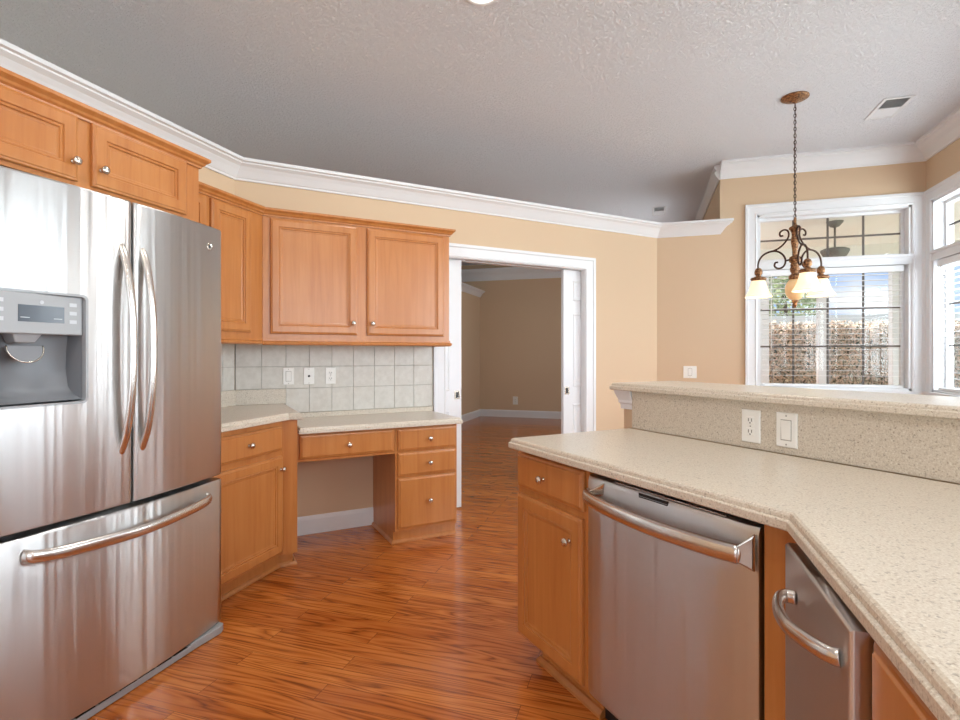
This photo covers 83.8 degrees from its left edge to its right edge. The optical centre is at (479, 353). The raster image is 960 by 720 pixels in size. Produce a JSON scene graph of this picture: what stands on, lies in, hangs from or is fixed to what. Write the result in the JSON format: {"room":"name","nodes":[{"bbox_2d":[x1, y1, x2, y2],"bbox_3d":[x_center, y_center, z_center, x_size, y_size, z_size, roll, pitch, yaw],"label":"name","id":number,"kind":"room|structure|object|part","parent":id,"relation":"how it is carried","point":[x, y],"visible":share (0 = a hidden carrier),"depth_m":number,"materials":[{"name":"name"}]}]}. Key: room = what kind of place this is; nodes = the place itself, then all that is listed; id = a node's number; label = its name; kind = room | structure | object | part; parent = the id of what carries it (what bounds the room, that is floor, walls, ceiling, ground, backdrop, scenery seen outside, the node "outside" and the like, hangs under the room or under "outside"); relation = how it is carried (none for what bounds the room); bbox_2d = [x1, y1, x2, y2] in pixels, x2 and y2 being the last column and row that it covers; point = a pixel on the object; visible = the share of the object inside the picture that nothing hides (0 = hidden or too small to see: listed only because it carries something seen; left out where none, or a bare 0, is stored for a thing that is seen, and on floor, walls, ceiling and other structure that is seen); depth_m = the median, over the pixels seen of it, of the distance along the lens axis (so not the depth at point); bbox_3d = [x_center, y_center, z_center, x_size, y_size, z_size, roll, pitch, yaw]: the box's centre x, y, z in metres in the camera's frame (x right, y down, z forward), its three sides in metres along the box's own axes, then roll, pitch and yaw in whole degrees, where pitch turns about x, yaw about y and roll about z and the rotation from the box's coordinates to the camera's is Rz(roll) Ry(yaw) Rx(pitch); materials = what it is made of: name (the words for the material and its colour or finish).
{"room":"kitchen","nodes":[
{"label":"kitchen","id":0,"kind":"room"},
{"bbox_2d":[199,167,233,390],"bbox_3d":[-2.645,0.000,0.402,0.140,2.500,6.700,0,0,17],"label":"wall","id":1,"kind":"structure","parent":0,"point":[207,176],"depth_m":3.36,"materials":[{"name":"beige paint"}]},
{"bbox_2d":[0,66,210,222],"bbox_3d":[-1.704,-0.741,2.033,0.690,0.291,1.072,0,0,17],"label":"upper cabinet","id":2,"kind":"object","parent":1,"relation":"attached to","point":[46,132],"visible":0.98,"depth_m":1.95,"materials":[{"name":"brown wood"}]},
{"bbox_3d":[-1.487,-0.726,1.704,0.020,0.232,0.403,0,0,17],"label":"door","id":3,"kind":"part","parent":2,"relation":"part of","materials":[{"name":"brown wood"}]},
{"bbox_3d":[-1.409,-0.675,1.868,0.030,0.031,0.031,0,0,17],"label":"knob","id":4,"kind":"part","parent":2,"relation":"part of","materials":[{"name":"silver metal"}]},
{"bbox_3d":[-1.379,-0.675,1.965,0.030,0.031,0.031,0,0,17],"label":"knob","id":5,"kind":"part","parent":2,"relation":"part of","materials":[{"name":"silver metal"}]},
{"bbox_3d":[-1.532,-0.863,1.979,0.301,0.046,1.072,0,0,17],"label":"crown","id":6,"kind":"part","parent":2,"relation":"part of","materials":[{"name":"brown wood"}]},
{"bbox_3d":[-1.349,-0.726,2.146,0.020,0.232,0.418,0,0,17],"label":"door","id":7,"kind":"part","parent":2,"relation":"part of","materials":[{"name":"brown wood"}]},
{"bbox_2d":[199,181,264,344],"bbox_3d":[-1.571,-0.476,3.008,0.366,0.836,0.915,0,0,17],"label":"upper cabinet","id":8,"kind":"object","parent":1,"relation":"attached to","point":[238,219],"visible":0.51,"depth_m":3.07,"materials":[{"name":"brown wood"}]},
{"bbox_3d":[-1.503,-0.484,2.697,0.020,0.712,0.310,0,0,17],"label":"door","id":9,"kind":"part","parent":8,"relation":"part of","materials":[{"name":"brown wood"}]},
{"bbox_3d":[-1.402,-0.484,3.022,0.020,0.712,0.304,0,0,17],"label":"door","id":10,"kind":"part","parent":8,"relation":"part of","materials":[{"name":"brown wood"}]},
{"bbox_3d":[-1.433,-0.871,2.897,0.036,0.046,0.783,0,0,17],"label":"crown","id":11,"kind":"part","parent":8,"relation":"part of","materials":[{"name":"brown wood"}]},
{"bbox_3d":[-1.442,-0.078,2.898,0.016,0.040,0.780,0,0,17],"label":"light rail","id":12,"kind":"part","parent":8,"relation":"part of","materials":[{"name":"brown wood"}]},
{"bbox_2d":[87,416,606,719],"bbox_3d":[-1.003,1.310,3.767,9.050,0.120,14.400,0,0,17],"label":"floor","id":13,"kind":"structure","parent":0,"point":[364,626],"depth_m":2.37,"materials":[{"name":"brown wood"}]},
{"bbox_2d":[0,166,222,719],"bbox_3d":[-1.602,0.343,2.076,0.799,1.810,0.946,0,0,17],"label":"refrigerator","id":14,"kind":"object","parent":13,"relation":"on","point":[110,306],"visible":1,"depth_m":1.85,"materials":[{"name":"grey metal"}]},
{"bbox_3d":[-1.427,-0.051,1.668,0.054,0.033,0.088,0,0,17],"label":"spout","id":15,"kind":"part","parent":14,"relation":"part of","materials":[{"name":"grey plastic"}]},
{"bbox_3d":[-1.390,-0.126,1.681,0.009,0.128,0.276,0,0,17],"label":"control panel","id":16,"kind":"part","parent":14,"relation":"part of","materials":[{"name":"grey plastic"}]},
{"bbox_3d":[-1.401,-0.008,1.764,0.108,1.108,0.469,0,0,17],"label":"door","id":17,"kind":"part","parent":14,"relation":"part of","materials":[{"name":"silver metal"}]},
{"bbox_3d":[-1.330,0.889,1.992,0.108,0.646,0.946,0,0,17],"label":"freezer drawer","id":18,"kind":"part","parent":14,"relation":"part of","materials":[{"name":"silver metal"}]},
{"bbox_3d":[-1.262,0.633,1.981,0.093,0.063,0.744,0,0,17],"label":"handle","id":19,"kind":"part","parent":14,"relation":"part of","materials":[{"name":"silver metal"}]},
{"bbox_3d":[-1.279,-0.018,1.932,0.082,0.787,0.031,0,0,10],"label":"handle","id":20,"kind":"part","parent":14,"relation":"part of","materials":[{"name":"silver metal"}]},
{"bbox_3d":[-1.254,-0.018,2.011,0.082,0.787,0.031,0,0,10],"label":"handle","id":21,"kind":"part","parent":14,"relation":"part of","materials":[{"name":"silver metal"}]},
{"bbox_3d":[-1.259,-0.008,2.220,0.108,1.108,0.469,0,0,17],"label":"door","id":22,"kind":"part","parent":14,"relation":"part of","materials":[{"name":"silver metal"}]},
{"bbox_2d":[213,420,296,601],"bbox_3d":[-1.396,0.813,3.081,0.647,0.874,1.087,0,0,17],"label":"base cabinet","id":23,"kind":"object","parent":13,"relation":"on","point":[258,476],"visible":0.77,"depth_m":2.85,"materials":[{"name":"brown wood"}]},
{"bbox_3d":[-1.205,0.853,2.778,0.020,0.550,0.552,0,0,17],"label":"door","id":24,"kind":"part","parent":23,"relation":"part of","materials":[{"name":"brown wood"}]},
{"bbox_3d":[-1.206,0.476,2.776,0.020,0.138,0.546,0,0,17],"label":"drawer","id":25,"kind":"part","parent":23,"relation":"part of","materials":[{"name":"brown wood"}]},
{"bbox_3d":[-1.181,0.476,2.770,0.030,0.031,0.031,0,0,17],"label":"knob","id":26,"kind":"part","parent":23,"relation":"part of","materials":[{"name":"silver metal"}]},
{"bbox_2d":[221,389,302,431],"bbox_3d":[-1.370,0.306,3.083,0.704,0.140,1.107,0,0,17],"label":"countertop","id":27,"kind":"structure","parent":23,"relation":"on","point":[240,409],"depth_m":3.24,"materials":[{"name":"beige stone"}]},
{"bbox_2d":[372,424,456,543],"bbox_3d":[-0.463,0.864,3.790,0.467,0.772,0.550,0,0,-28],"label":"drawer pedestal","id":28,"kind":"object","parent":13,"relation":"on","point":[415,486],"visible":0.98,"depth_m":3.59,"materials":[{"name":"brown wood"}]},
{"bbox_2d":[297,406,462,434],"bbox_3d":[-0.721,0.441,3.660,1.078,0.072,0.550,0,0,-28],"label":"countertop","id":29,"kind":"structure","parent":28,"relation":"on","point":[368,419],"depth_m":3.58,"materials":[{"name":"beige stone"}]},
{"bbox_2d":[297,428,394,461],"bbox_3d":[-0.927,0.564,3.523,0.625,0.172,0.510,0,0,-28],"label":"drawer unit","id":30,"kind":"object","parent":29,"relation":"attached to","point":[361,443],"visible":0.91,"depth_m":3.32,"materials":[{"name":"brown wood"}]},
{"bbox_3d":[-0.351,0.980,3.584,0.416,0.331,0.020,0,0,-28],"label":"drawer","id":31,"kind":"part","parent":28,"relation":"part of","materials":[{"name":"brown wood"}]},
{"bbox_3d":[-0.351,0.724,3.584,0.416,0.152,0.020,0,0,-28],"label":"drawer","id":32,"kind":"part","parent":28,"relation":"part of","materials":[{"name":"brown wood"}]},
{"bbox_3d":[-0.351,0.563,3.584,0.416,0.142,0.020,0,0,-28],"label":"drawer","id":33,"kind":"part","parent":28,"relation":"part of","materials":[{"name":"brown wood"}]},
{"bbox_2d":[518,451,604,718],"bbox_3d":[0.504,0.813,2.133,0.640,0.874,0.450,0,0,-28],"label":"base cabinet","id":34,"kind":"object","parent":13,"relation":"on","point":[552,510],"visible":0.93,"depth_m":1.97,"materials":[{"name":"brown wood"}]},
{"bbox_3d":[0.225,0.473,2.010,0.030,0.031,0.031,0,0,-28],"label":"knob","id":35,"kind":"part","parent":34,"relation":"part of","materials":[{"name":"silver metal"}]},
{"bbox_3d":[0.254,0.850,2.009,0.020,0.570,0.416,0,0,-28],"label":"door","id":36,"kind":"part","parent":34,"relation":"part of","materials":[{"name":"brown wood"}]},
{"bbox_3d":[0.255,0.469,2.006,0.020,0.138,0.422,0,0,-28],"label":"drawer","id":37,"kind":"part","parent":34,"relation":"part of","materials":[{"name":"brown wood"}]},
{"bbox_3d":[0.299,0.656,1.868,0.030,0.031,0.031,0,0,-28],"label":"knob","id":38,"kind":"part","parent":34,"relation":"part of","materials":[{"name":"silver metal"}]},
{"bbox_2d":[508,428,959,719],"bbox_3d":[0.789,0.356,0.733,1.400,0.040,3.425,0,0,1],"label":"countertop","id":39,"kind":"structure","parent":34,"relation":"on","point":[887,544],"depth_m":1.13,"materials":[{"name":"beige stone"}]},
{"bbox_2d":[582,474,764,719],"bbox_3d":[0.737,0.818,1.644,0.664,0.860,0.624,0,0,-28],"label":"dishwasher","id":40,"kind":"object","parent":13,"relation":"on","point":[676,587],"visible":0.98,"depth_m":1.46,"materials":[{"name":"silver metal"}]},
{"bbox_3d":[0.635,1.199,1.591,0.135,0.098,0.624,0,0,-28],"label":"toe panel","id":41,"kind":"part","parent":40,"relation":"part of","materials":[{"name":"black"}]},
{"bbox_3d":[0.464,0.472,1.514,0.060,0.054,0.599,0,0,-25],"label":"handle","id":42,"kind":"part","parent":40,"relation":"part of","materials":[{"name":"silver metal"}]},
{"bbox_2d":[765,525,795,719],"bbox_3d":[0.704,0.813,1.194,0.058,0.874,0.154,0,0,-10],"label":"cabinet filler","id":43,"kind":"object","parent":13,"relation":"on","point":[776,539],"visible":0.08,"depth_m":1.23,"materials":[{"name":"brown wood"}]},
{"bbox_2d":[772,543,874,719],"bbox_3d":[0.843,0.816,0.874,0.646,0.864,0.386,0,0,17],"label":"trash compactor","id":44,"kind":"object","parent":13,"relation":"on","point":[828,651],"visible":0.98,"depth_m":0.89,"materials":[{"name":"silver metal"}]},
{"bbox_3d":[0.559,0.470,0.940,0.063,0.048,0.279,0,0,17],"label":"handle","id":45,"kind":"part","parent":44,"relation":"part of","materials":[{"name":"silver metal"}]},
{"bbox_2d":[872,642,937,719],"bbox_3d":[0.598,0.813,-0.036,0.626,0.874,1.486,0,0,17],"label":"base cabinet","id":46,"kind":"object","parent":13,"relation":"on","point":[893,697],"visible":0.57,"depth_m":0.69,"materials":[{"name":"brown wood"}]},
{"bbox_2d":[234,180,656,516],"bbox_3d":[0.007,0.000,4.439,3.845,2.500,0.150,0,0,-28],"label":"wall","id":47,"kind":"structure","parent":0,"point":[626,264],"depth_m":4.64,"materials":[{"name":"beige paint"}]},
{"bbox_2d":[221,344,432,412],"bbox_3d":[-1.263,0.155,3.551,2.119,0.500,0.418,0,0,-45],"label":"tile backsplash","id":48,"kind":"structure","parent":47,"relation":"attached to","point":[367,377],"depth_m":3.81,"materials":[{"name":"grey tile"}]},
{"bbox_2d":[283,368,293,384],"bbox_3d":[-1.306,0.152,3.647,0.072,0.116,0.011,0,0,-28],"label":"light switch","id":49,"kind":"object","parent":48,"relation":"attached to","point":[288,373],"visible":1,"depth_m":3.65,"materials":[{"name":"white plastic"}]},
{"bbox_2d":[303,368,313,384],"bbox_3d":[-1.185,0.153,3.709,0.072,0.116,0.013,0,0,-28],"label":"cable jack","id":50,"kind":"object","parent":48,"relation":"attached to","point":[308,373],"visible":1,"depth_m":3.71,"materials":[{"name":"white plastic"}]},
{"bbox_2d":[325,368,335,383],"bbox_3d":[-1.056,0.154,3.781,0.072,0.116,0.008,0,0,-28],"label":"wall outlet","id":51,"kind":"object","parent":48,"relation":"attached to","point":[330,373],"visible":1,"depth_m":3.78,"materials":[{"name":"white plastic"}]},
{"bbox_2d":[297,507,372,535],"bbox_3d":[0.248,1.188,0.864,4.649,0.125,9.297,0,0,17],"label":"baseboard","id":52,"kind":"structure","parent":47,"relation":"attached to","point":[326,522],"depth_m":3.79,"materials":[{"name":"white paint"}]},
{"bbox_2d":[262,207,455,346],"bbox_3d":[-0.885,-0.474,3.670,1.421,0.839,0.380,0,0,-28],"label":"upper cabinet","id":53,"kind":"object","parent":47,"relation":"attached to","point":[330,280],"visible":0.99,"depth_m":3.51,"materials":[{"name":"brown wood"}]},
{"bbox_3d":[-1.050,-0.481,3.414,0.540,0.713,0.020,0,0,-28],"label":"door","id":54,"kind":"part","parent":53,"relation":"part of","materials":[{"name":"brown wood"}]},
{"bbox_3d":[-0.844,-0.075,3.711,1.270,0.040,0.346,0,0,-28],"label":"light rail","id":55,"kind":"part","parent":53,"relation":"part of","materials":[{"name":"brown wood"}]},
{"bbox_3d":[-0.831,-0.871,3.707,1.291,0.046,0.366,0,0,-28],"label":"crown","id":56,"kind":"part","parent":53,"relation":"part of","materials":[{"name":"brown wood"}]},
{"bbox_3d":[-0.506,-0.481,3.700,0.560,0.713,0.020,0,0,-28],"label":"door","id":57,"kind":"part","parent":53,"relation":"part of","materials":[{"name":"brown wood"}]},
{"bbox_2d":[0,38,733,237],"bbox_3d":[-1.447,-1.201,1.791,2.307,0.122,9.930,0,0,37],"label":"trim","id":58,"kind":"structure","parent":47,"relation":"attached to","point":[225,162],"depth_m":3.70,"materials":[{"name":"white paint"}]},
{"bbox_2d":[446,259,460,506],"bbox_3d":[-0.475,0.240,4.183,0.715,1.996,0.040,0,0,-28],"label":"door","id":59,"kind":"structure","parent":47,"relation":"in","point":[453,353],"depth_m":4.31,"materials":[{"name":"white paint"}]},
{"bbox_3d":[-0.184,0.330,4.318,0.050,0.070,0.004,0,0,-28],"label":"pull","id":60,"kind":"part","parent":59,"relation":"part of","materials":[{"name":"black metal"}]},
{"bbox_2d":[433,243,595,431],"bbox_3d":[0.311,0.189,4.585,1.596,2.123,0.174,0,0,-28],"label":"trim","id":61,"kind":"structure","parent":47,"relation":"attached to","point":[465,253],"depth_m":4.76,"materials":[{"name":"white paint"}]},
{"bbox_2d":[561,270,580,433],"bbox_3d":[1.061,0.240,4.991,0.715,1.996,0.040,0,0,-28],"label":"door","id":62,"kind":"structure","parent":47,"relation":"in","point":[570,280],"depth_m":4.85,"materials":[{"name":"white paint"}]},
{"bbox_2d":[461,291,479,414],"bbox_3d":[-0.675,0.000,8.853,0.140,2.500,4.110,0,0,17],"label":"wall","id":63,"kind":"structure","parent":0,"point":[470,304],"depth_m":10.21,"materials":[{"name":"beige paint"}]},
{"bbox_2d":[461,282,484,296],"bbox_3d":[-0.557,-1.201,8.812,0.110,0.122,4.100,0,0,17],"label":"trim","id":64,"kind":"structure","parent":63,"relation":"attached to","point":[466,288],"depth_m":10.08,"materials":[{"name":"white paint"}]},
{"bbox_2d":[0,0,959,265],"bbox_3d":[-1.046,-1.900,3.780,9.160,0.200,14.600,0,0,17],"label":"ceiling","id":65,"kind":"structure","parent":0,"point":[624,108],"depth_m":3.48,"materials":[{"name":"white paint"}]},
{"bbox_2d":[466,0,497,5],"bbox_3d":[0.010,-1.794,2.664,0.196,0.009,0.196,0,0,17],"label":"recessed light","id":66,"kind":"object","parent":65,"relation":"in","point":[473,2],"visible":1,"depth_m":2.73,"materials":[{"name":"white paint"}]},
{"bbox_2d":[652,206,665,215],"bbox_3d":[2.249,-1.796,6.721,0.160,0.008,0.433,0,0,17],"label":"ceiling vent","id":67,"kind":"object","parent":65,"relation":"in","point":[659,210],"visible":1,"depth_m":6.70,"materials":[{"name":"white metal"}]},
{"bbox_2d":[745,91,835,307],"bbox_3d":[2.183,-1.061,3.701,0.593,1.478,0.554,0,0,17],"label":"chandelier","id":68,"kind":"object","parent":65,"relation":"hanging from","point":[798,284],"visible":1,"depth_m":3.74,"materials":[{"name":"gold metal"}]},
{"bbox_3d":[2.034,-0.477,3.908,0.186,0.128,0.186,0,0,17],"label":"lamp shade","id":69,"kind":"part","parent":68,"relation":"part of","materials":[{"name":"white glass"}]},
{"bbox_3d":[2.117,-0.745,3.830,0.246,0.283,0.012,0,0,43],"label":"arm","id":70,"kind":"part","parent":68,"relation":"part of","materials":[{"name":"brown metal"}]},
{"bbox_3d":[2.207,-1.335,3.747,0.015,0.870,0.015,0,0,-28],"label":"chain","id":71,"kind":"part","parent":68,"relation":"part of","materials":[{"name":"brown metal"}]},
{"bbox_3d":[2.207,-0.448,3.747,0.126,0.147,0.126,0,0,17],"label":"lamp shade","id":72,"kind":"part","parent":68,"relation":"part of","materials":[{"name":"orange glass"}]},
{"bbox_3d":[2.179,-0.745,3.628,0.012,0.283,0.246,0,0,13],"label":"arm","id":73,"kind":"part","parent":68,"relation":"part of","materials":[{"name":"brown metal"}]},
{"bbox_3d":[2.154,-0.477,3.518,0.186,0.128,0.186,0,0,17],"label":"lamp shade","id":74,"kind":"part","parent":68,"relation":"part of","materials":[{"name":"white glass"}]},
{"bbox_3d":[2.323,-0.745,3.783,0.246,0.283,0.012,0,0,-17],"label":"arm","id":75,"kind":"part","parent":68,"relation":"part of","materials":[{"name":"brown metal"}]},
{"bbox_3d":[2.432,-0.477,3.816,0.186,0.128,0.186,0,0,17],"label":"lamp shade","id":76,"kind":"part","parent":68,"relation":"part of","materials":[{"name":"white glass"}]},
{"bbox_2d":[864,95,915,120],"bbox_3d":[2.989,-1.796,3.910,0.190,0.008,0.363,0,0,17],"label":"ceiling vent","id":77,"kind":"object","parent":65,"relation":"in","point":[888,107],"visible":1,"depth_m":3.89,"materials":[{"name":"white metal"}]},
{"bbox_2d":[461,264,560,411],"bbox_3d":[0.247,-0.275,10.792,7.272,3.050,0.140,0,0,17],"label":"wall","id":78,"kind":"structure","parent":0,"point":[520,320],"depth_m":10.55,"materials":[{"name":"beige paint"}]},
{"bbox_2d":[461,267,560,281],"bbox_3d":[0.206,-1.585,10.658,7.272,0.230,0.140,0,0,17],"label":"trim","id":79,"kind":"structure","parent":78,"relation":"attached to","point":[504,273],"depth_m":10.56,"materials":[{"name":"white paint"}]},
{"bbox_2d":[461,409,560,421],"bbox_3d":[1.241,1.180,8.258,3.872,0.140,4.110,0,0,17],"label":"baseboard","id":80,"kind":"structure","parent":78,"relation":"attached to","point":[481,412],"depth_m":10.50,"materials":[{"name":"white paint"}]},
{"bbox_2d":[513,396,517,404],"bbox_3d":[0.697,0.920,10.575,0.100,0.160,0.008,0,0,17],"label":"wall outlet","id":81,"kind":"object","parent":78,"relation":"attached to","point":[515,399],"visible":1,"depth_m":10.57,"materials":[{"name":"white plastic"}]},
{"bbox_2d":[657,161,925,384],"bbox_3d":[3.588,-0.275,7.261,2.343,3.050,4.903,0,0,17],"label":"wall","id":82,"kind":"structure","parent":0,"point":[701,279],"depth_m":5.09,"materials":[{"name":"beige paint"}]},
{"bbox_2d":[683,366,696,377],"bbox_3d":[2.030,0.175,5.172,0.120,0.116,0.011,0,0,17],"label":"light switch","id":83,"kind":"object","parent":82,"relation":"attached to","point":[688,371],"visible":1,"depth_m":5.17,"materials":[{"name":"white plastic"}]},
{"bbox_2d":[694,107,959,220],"bbox_3d":[2.370,-1.731,2.699,1.683,0.138,14.060,0,0,17],"label":"trim","id":84,"kind":"structure","parent":82,"relation":"attached to","point":[946,132],"depth_m":4.75,"materials":[{"name":"white paint"}]},
{"bbox_2d":[745,192,923,394],"bbox_3d":[3.182,-0.520,4.867,1.430,1.750,0.190,0,0,17],"label":"window","id":85,"kind":"structure","parent":82,"relation":"in","point":[909,207],"depth_m":4.77,"materials":[{"name":"white paint"}]},
{"bbox_2d":[760,216,899,256],"bbox_3d":[3.199,-1.070,4.924,1.122,0.362,0.011,0,0,17],"label":"grille","id":86,"kind":"object","parent":85,"relation":"attached to","point":[827,237],"depth_m":4.92,"materials":[{"name":"grey"}]},
{"bbox_2d":[760,273,899,384],"bbox_3d":[3.199,-0.242,4.924,1.122,1.037,0.011,0,0,17],"label":"grille","id":87,"kind":"object","parent":85,"relation":"attached to","point":[827,308],"depth_m":4.92,"materials":[{"name":"grey"}]},
{"bbox_3d":[3.199,-1.070,4.922,1.170,0.410,0.045,0,0,17],"label":"transom sash","id":88,"kind":"part","parent":85,"relation":"part of","materials":[{"name":"white paint"}]},
{"bbox_3d":[3.199,-0.242,4.922,1.170,1.085,0.045,0,0,17],"label":"sash","id":89,"kind":"part","parent":85,"relation":"part of","materials":[{"name":"white paint"}]},
{"bbox_2d":[761,265,903,387],"bbox_3d":[3.179,-0.241,4.858,1.110,1.078,0.066,0,0,17],"label":"window blind","id":90,"kind":"object","parent":85,"relation":"attached to","point":[887,268],"visible":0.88,"depth_m":4.82,"materials":[{"name":"white plastic"}]},
{"bbox_3d":[3.180,0.288,4.864,1.100,0.020,0.050,0,0,17],"label":"rail","id":91,"kind":"part","parent":90,"relation":"part of","materials":[{"name":"white"}]},
{"bbox_3d":[3.184,-0.825,4.874,1.210,0.086,0.136,0,0,17],"label":"transom rail","id":92,"kind":"part","parent":85,"relation":"part of","materials":[{"name":"white paint"}]},
{"bbox_2d":[624,409,959,484],"bbox_3d":[1.439,0.709,1.184,0.120,1.083,3.055,0,0,-28],"label":"wall","id":93,"kind":"structure","parent":0,"point":[627,412],"depth_m":1.94,"materials":[{"name":"beige paint"}]},
{"bbox_2d":[614,390,631,409],"bbox_3d":[1.420,0.211,1.221,0.188,0.088,3.039,0,0,-28],"label":"trim","id":94,"kind":"structure","parent":93,"relation":"attached to","point":[624,397],"depth_m":2.47,"materials":[{"name":"white paint"}]},
{"bbox_2d":[609,381,959,419],"bbox_3d":[1.506,0.150,1.253,0.408,0.033,3.075,0,0,-28],"label":"bar","id":95,"kind":"object","parent":93,"relation":"on","point":[948,407],"visible":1,"depth_m":1.75,"materials":[{"name":"beige stone"}]},
{"bbox_2d":[632,391,959,482],"bbox_3d":[1.336,0.252,1.230,0.019,0.168,2.732,0,0,-28],"label":"backsplash","id":96,"kind":"structure","parent":93,"relation":"attached to","point":[921,446],"depth_m":1.67,"materials":[{"name":"beige stone"}]},
{"bbox_2d":[742,409,760,443],"bbox_3d":[0.964,0.257,1.906,0.008,0.116,0.072,0,0,-28],"label":"wall outlet","id":97,"kind":"object","parent":96,"relation":"attached to","point":[751,419],"visible":1,"depth_m":1.90,"materials":[{"name":"white plastic"}]},
{"bbox_2d":[746,427,754,435],"bbox_3d":[0.962,0.277,1.905,0.002,0.028,0.033,0,0,-28],"label":"receptacle","id":98,"kind":"object","parent":97,"relation":"attached to","point":[750,431],"depth_m":1.90,"materials":[{"name":"grey plastic"}]},
{"bbox_2d":[746,416,754,424],"bbox_3d":[0.962,0.237,1.905,0.002,0.028,0.033,0,0,-28],"label":"receptacle","id":99,"kind":"object","parent":97,"relation":"attached to","point":[750,420],"depth_m":1.90,"materials":[{"name":"grey plastic"}]},
{"bbox_2d":[776,412,797,448],"bbox_3d":[1.024,0.255,1.790,0.011,0.116,0.072,0,0,-28],"label":"light switch","id":100,"kind":"object","parent":96,"relation":"attached to","point":[786,423],"visible":1,"depth_m":1.78,"materials":[{"name":"white plastic"}]},
{"bbox_3d":[1.024,0.255,1.789,0.001,0.070,0.037,0,0,-28],"label":"switch frame","id":101,"kind":"part","parent":100,"relation":"part of","materials":[{"name":"white plastic"}]},
{"bbox_2d":[760,200,959,249],"bbox_3d":[6.823,-1.570,5.416,8.180,0.160,3.008,0,0,17],"label":"ceiling","id":102,"kind":"structure","parent":0,"point":[877,224],"depth_m":6.45,"materials":[{"name":"white paint"}]},
{"bbox_2d":[820,220,849,256],"bbox_3d":[3.997,-1.288,6.026,0.284,0.403,0.284,0,0,17],"label":"ceiling fan","id":103,"kind":"object","parent":102,"relation":"attached to","point":[834,251],"visible":0.81,"depth_m":5.95,"materials":[{"name":"silver metal"}]},
{"bbox_3d":[3.997,-1.315,6.026,0.021,0.270,0.022,0,0,17],"label":"rod","id":104,"kind":"part","parent":103,"relation":"part of","materials":[{"name":"silver metal"}]},
{"bbox_3d":[3.997,-1.143,6.026,0.284,0.113,0.284,0,0,17],"label":"lamp shade","id":105,"kind":"part","parent":103,"relation":"part of","materials":[{"name":"grey glass"}]},
{"bbox_2d":[926,138,959,189],"bbox_3d":[2.535,-0.275,0.154,0.140,3.050,9.297,0,0,17],"label":"wall","id":106,"kind":"structure","parent":0,"point":[945,163],"depth_m":4.34,"materials":[{"name":"beige paint"}]},
{"bbox_2d":[922,171,959,396],"bbox_3d":[3.629,-0.520,3.763,0.190,1.750,1.760,0,0,17],"label":"window","id":107,"kind":"structure","parent":106,"relation":"in","point":[939,199],"depth_m":4.48,"materials":[{"name":"white paint"}]},
{"bbox_3d":[3.636,-0.825,3.761,0.136,0.086,1.540,0,0,17],"label":"transom rail","id":108,"kind":"part","parent":107,"relation":"part of","materials":[{"name":"white paint"}]},
{"bbox_2d":[937,253,959,391],"bbox_3d":[3.620,-0.241,3.766,0.066,1.078,1.440,0,0,17],"label":"window blind","id":109,"kind":"object","parent":107,"relation":"attached to","point":[954,259],"visible":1,"depth_m":4.33,"materials":[{"name":"white plastic"}]},
{"bbox_3d":[3.625,0.288,3.764,0.050,0.020,1.430,0,0,17],"label":"rail","id":110,"kind":"part","parent":109,"relation":"part of","materials":[{"name":"white"}]},
{"bbox_3d":[3.684,-1.070,3.746,0.045,0.410,1.500,0,0,17],"label":"transom sash","id":111,"kind":"part","parent":107,"relation":"part of","materials":[{"name":"white paint"}]},
{"bbox_3d":[3.684,-0.242,3.746,0.045,1.085,1.500,0,0,17],"label":"sash","id":112,"kind":"part","parent":107,"relation":"part of","materials":[{"name":"white paint"}]},
{"bbox_2d":[949,301,959,346],"bbox_3d":[3.686,-0.242,3.746,0.011,1.037,1.452,0,0,17],"label":"grille","id":113,"kind":"object","parent":107,"relation":"attached to","point":[950,304],"depth_m":4.44,"materials":[{"name":"grey"}]},
{"bbox_3d":[7.463,1.375,5.487,13.000,0.150,3.493,0,0,17],"label":"floor","id":114,"kind":"structure","parent":0,"visible":0},
{"bbox_2d":[760,277,768,382],"bbox_3d":[4.088,0.000,7.736,0.180,2.600,0.180,0,0,17],"label":"porch post","id":115,"kind":"object","parent":114,"relation":"on","point":[764,352],"visible":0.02,"depth_m":7.67,"materials":[{"name":"white paint"}]},
{"bbox_2d":[760,240,959,259],"bbox_3d":[7.239,-1.395,6.757,8.180,0.190,0.200,0,0,17],"label":"beam","id":116,"kind":"structure","parent":115,"relation":"on","point":[885,248],"depth_m":7.32,"materials":[{"name":"white paint"}]},
{"bbox_2d":[816,298,825,383],"bbox_3d":[4.795,0.000,7.516,0.140,2.600,0.140,0,0,17],"label":"porch post","id":117,"kind":"object","parent":114,"relation":"on","point":[820,328],"visible":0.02,"depth_m":7.47,"materials":[{"name":"white paint"}]},
{"bbox_2d":[888,272,898,384],"bbox_3d":[5.644,0.000,7.252,0.180,2.600,0.180,0,0,17],"label":"porch post","id":118,"kind":"object","parent":114,"relation":"on","point":[893,355],"visible":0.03,"depth_m":7.20,"materials":[{"name":"white paint"}]},
{"label":"outside","id":119,"kind":"structure","parent":0,"visible":0},
{"bbox_3d":[16.964,1.530,20.910,100.000,0.140,70.000,0,0,17],"label":"ground","id":120,"kind":"structure","parent":119,"visible":0},
{"bbox_2d":[769,276,815,315],"bbox_3d":[9.660,-0.695,16.903,2.377,4.298,2.389,0,0,17],"label":"tree","id":121,"kind":"object","parent":120,"relation":"on","point":[775,300],"visible":0.16,"depth_m":16.25,"materials":[{"name":"green plant"}]},
{"bbox_2d":[769,318,959,387],"bbox_3d":[7.370,0.421,9.770,5.420,2.180,1.267,0,0,17],"label":"hedge","id":122,"kind":"object","parent":120,"relation":"on","point":[780,358],"visible":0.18,"depth_m":9.58,"materials":[{"name":"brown plant"}]},
{"bbox_2d":[769,313,959,328],"bbox_3d":[10.190,0.250,12.584,16.000,2.400,0.080,0,0,17],"label":"fence","id":123,"kind":"object","parent":120,"relation":"on","point":[854,318],"visible":0.02,"depth_m":12.99,"materials":[{"name":"white paint"}]}
]}

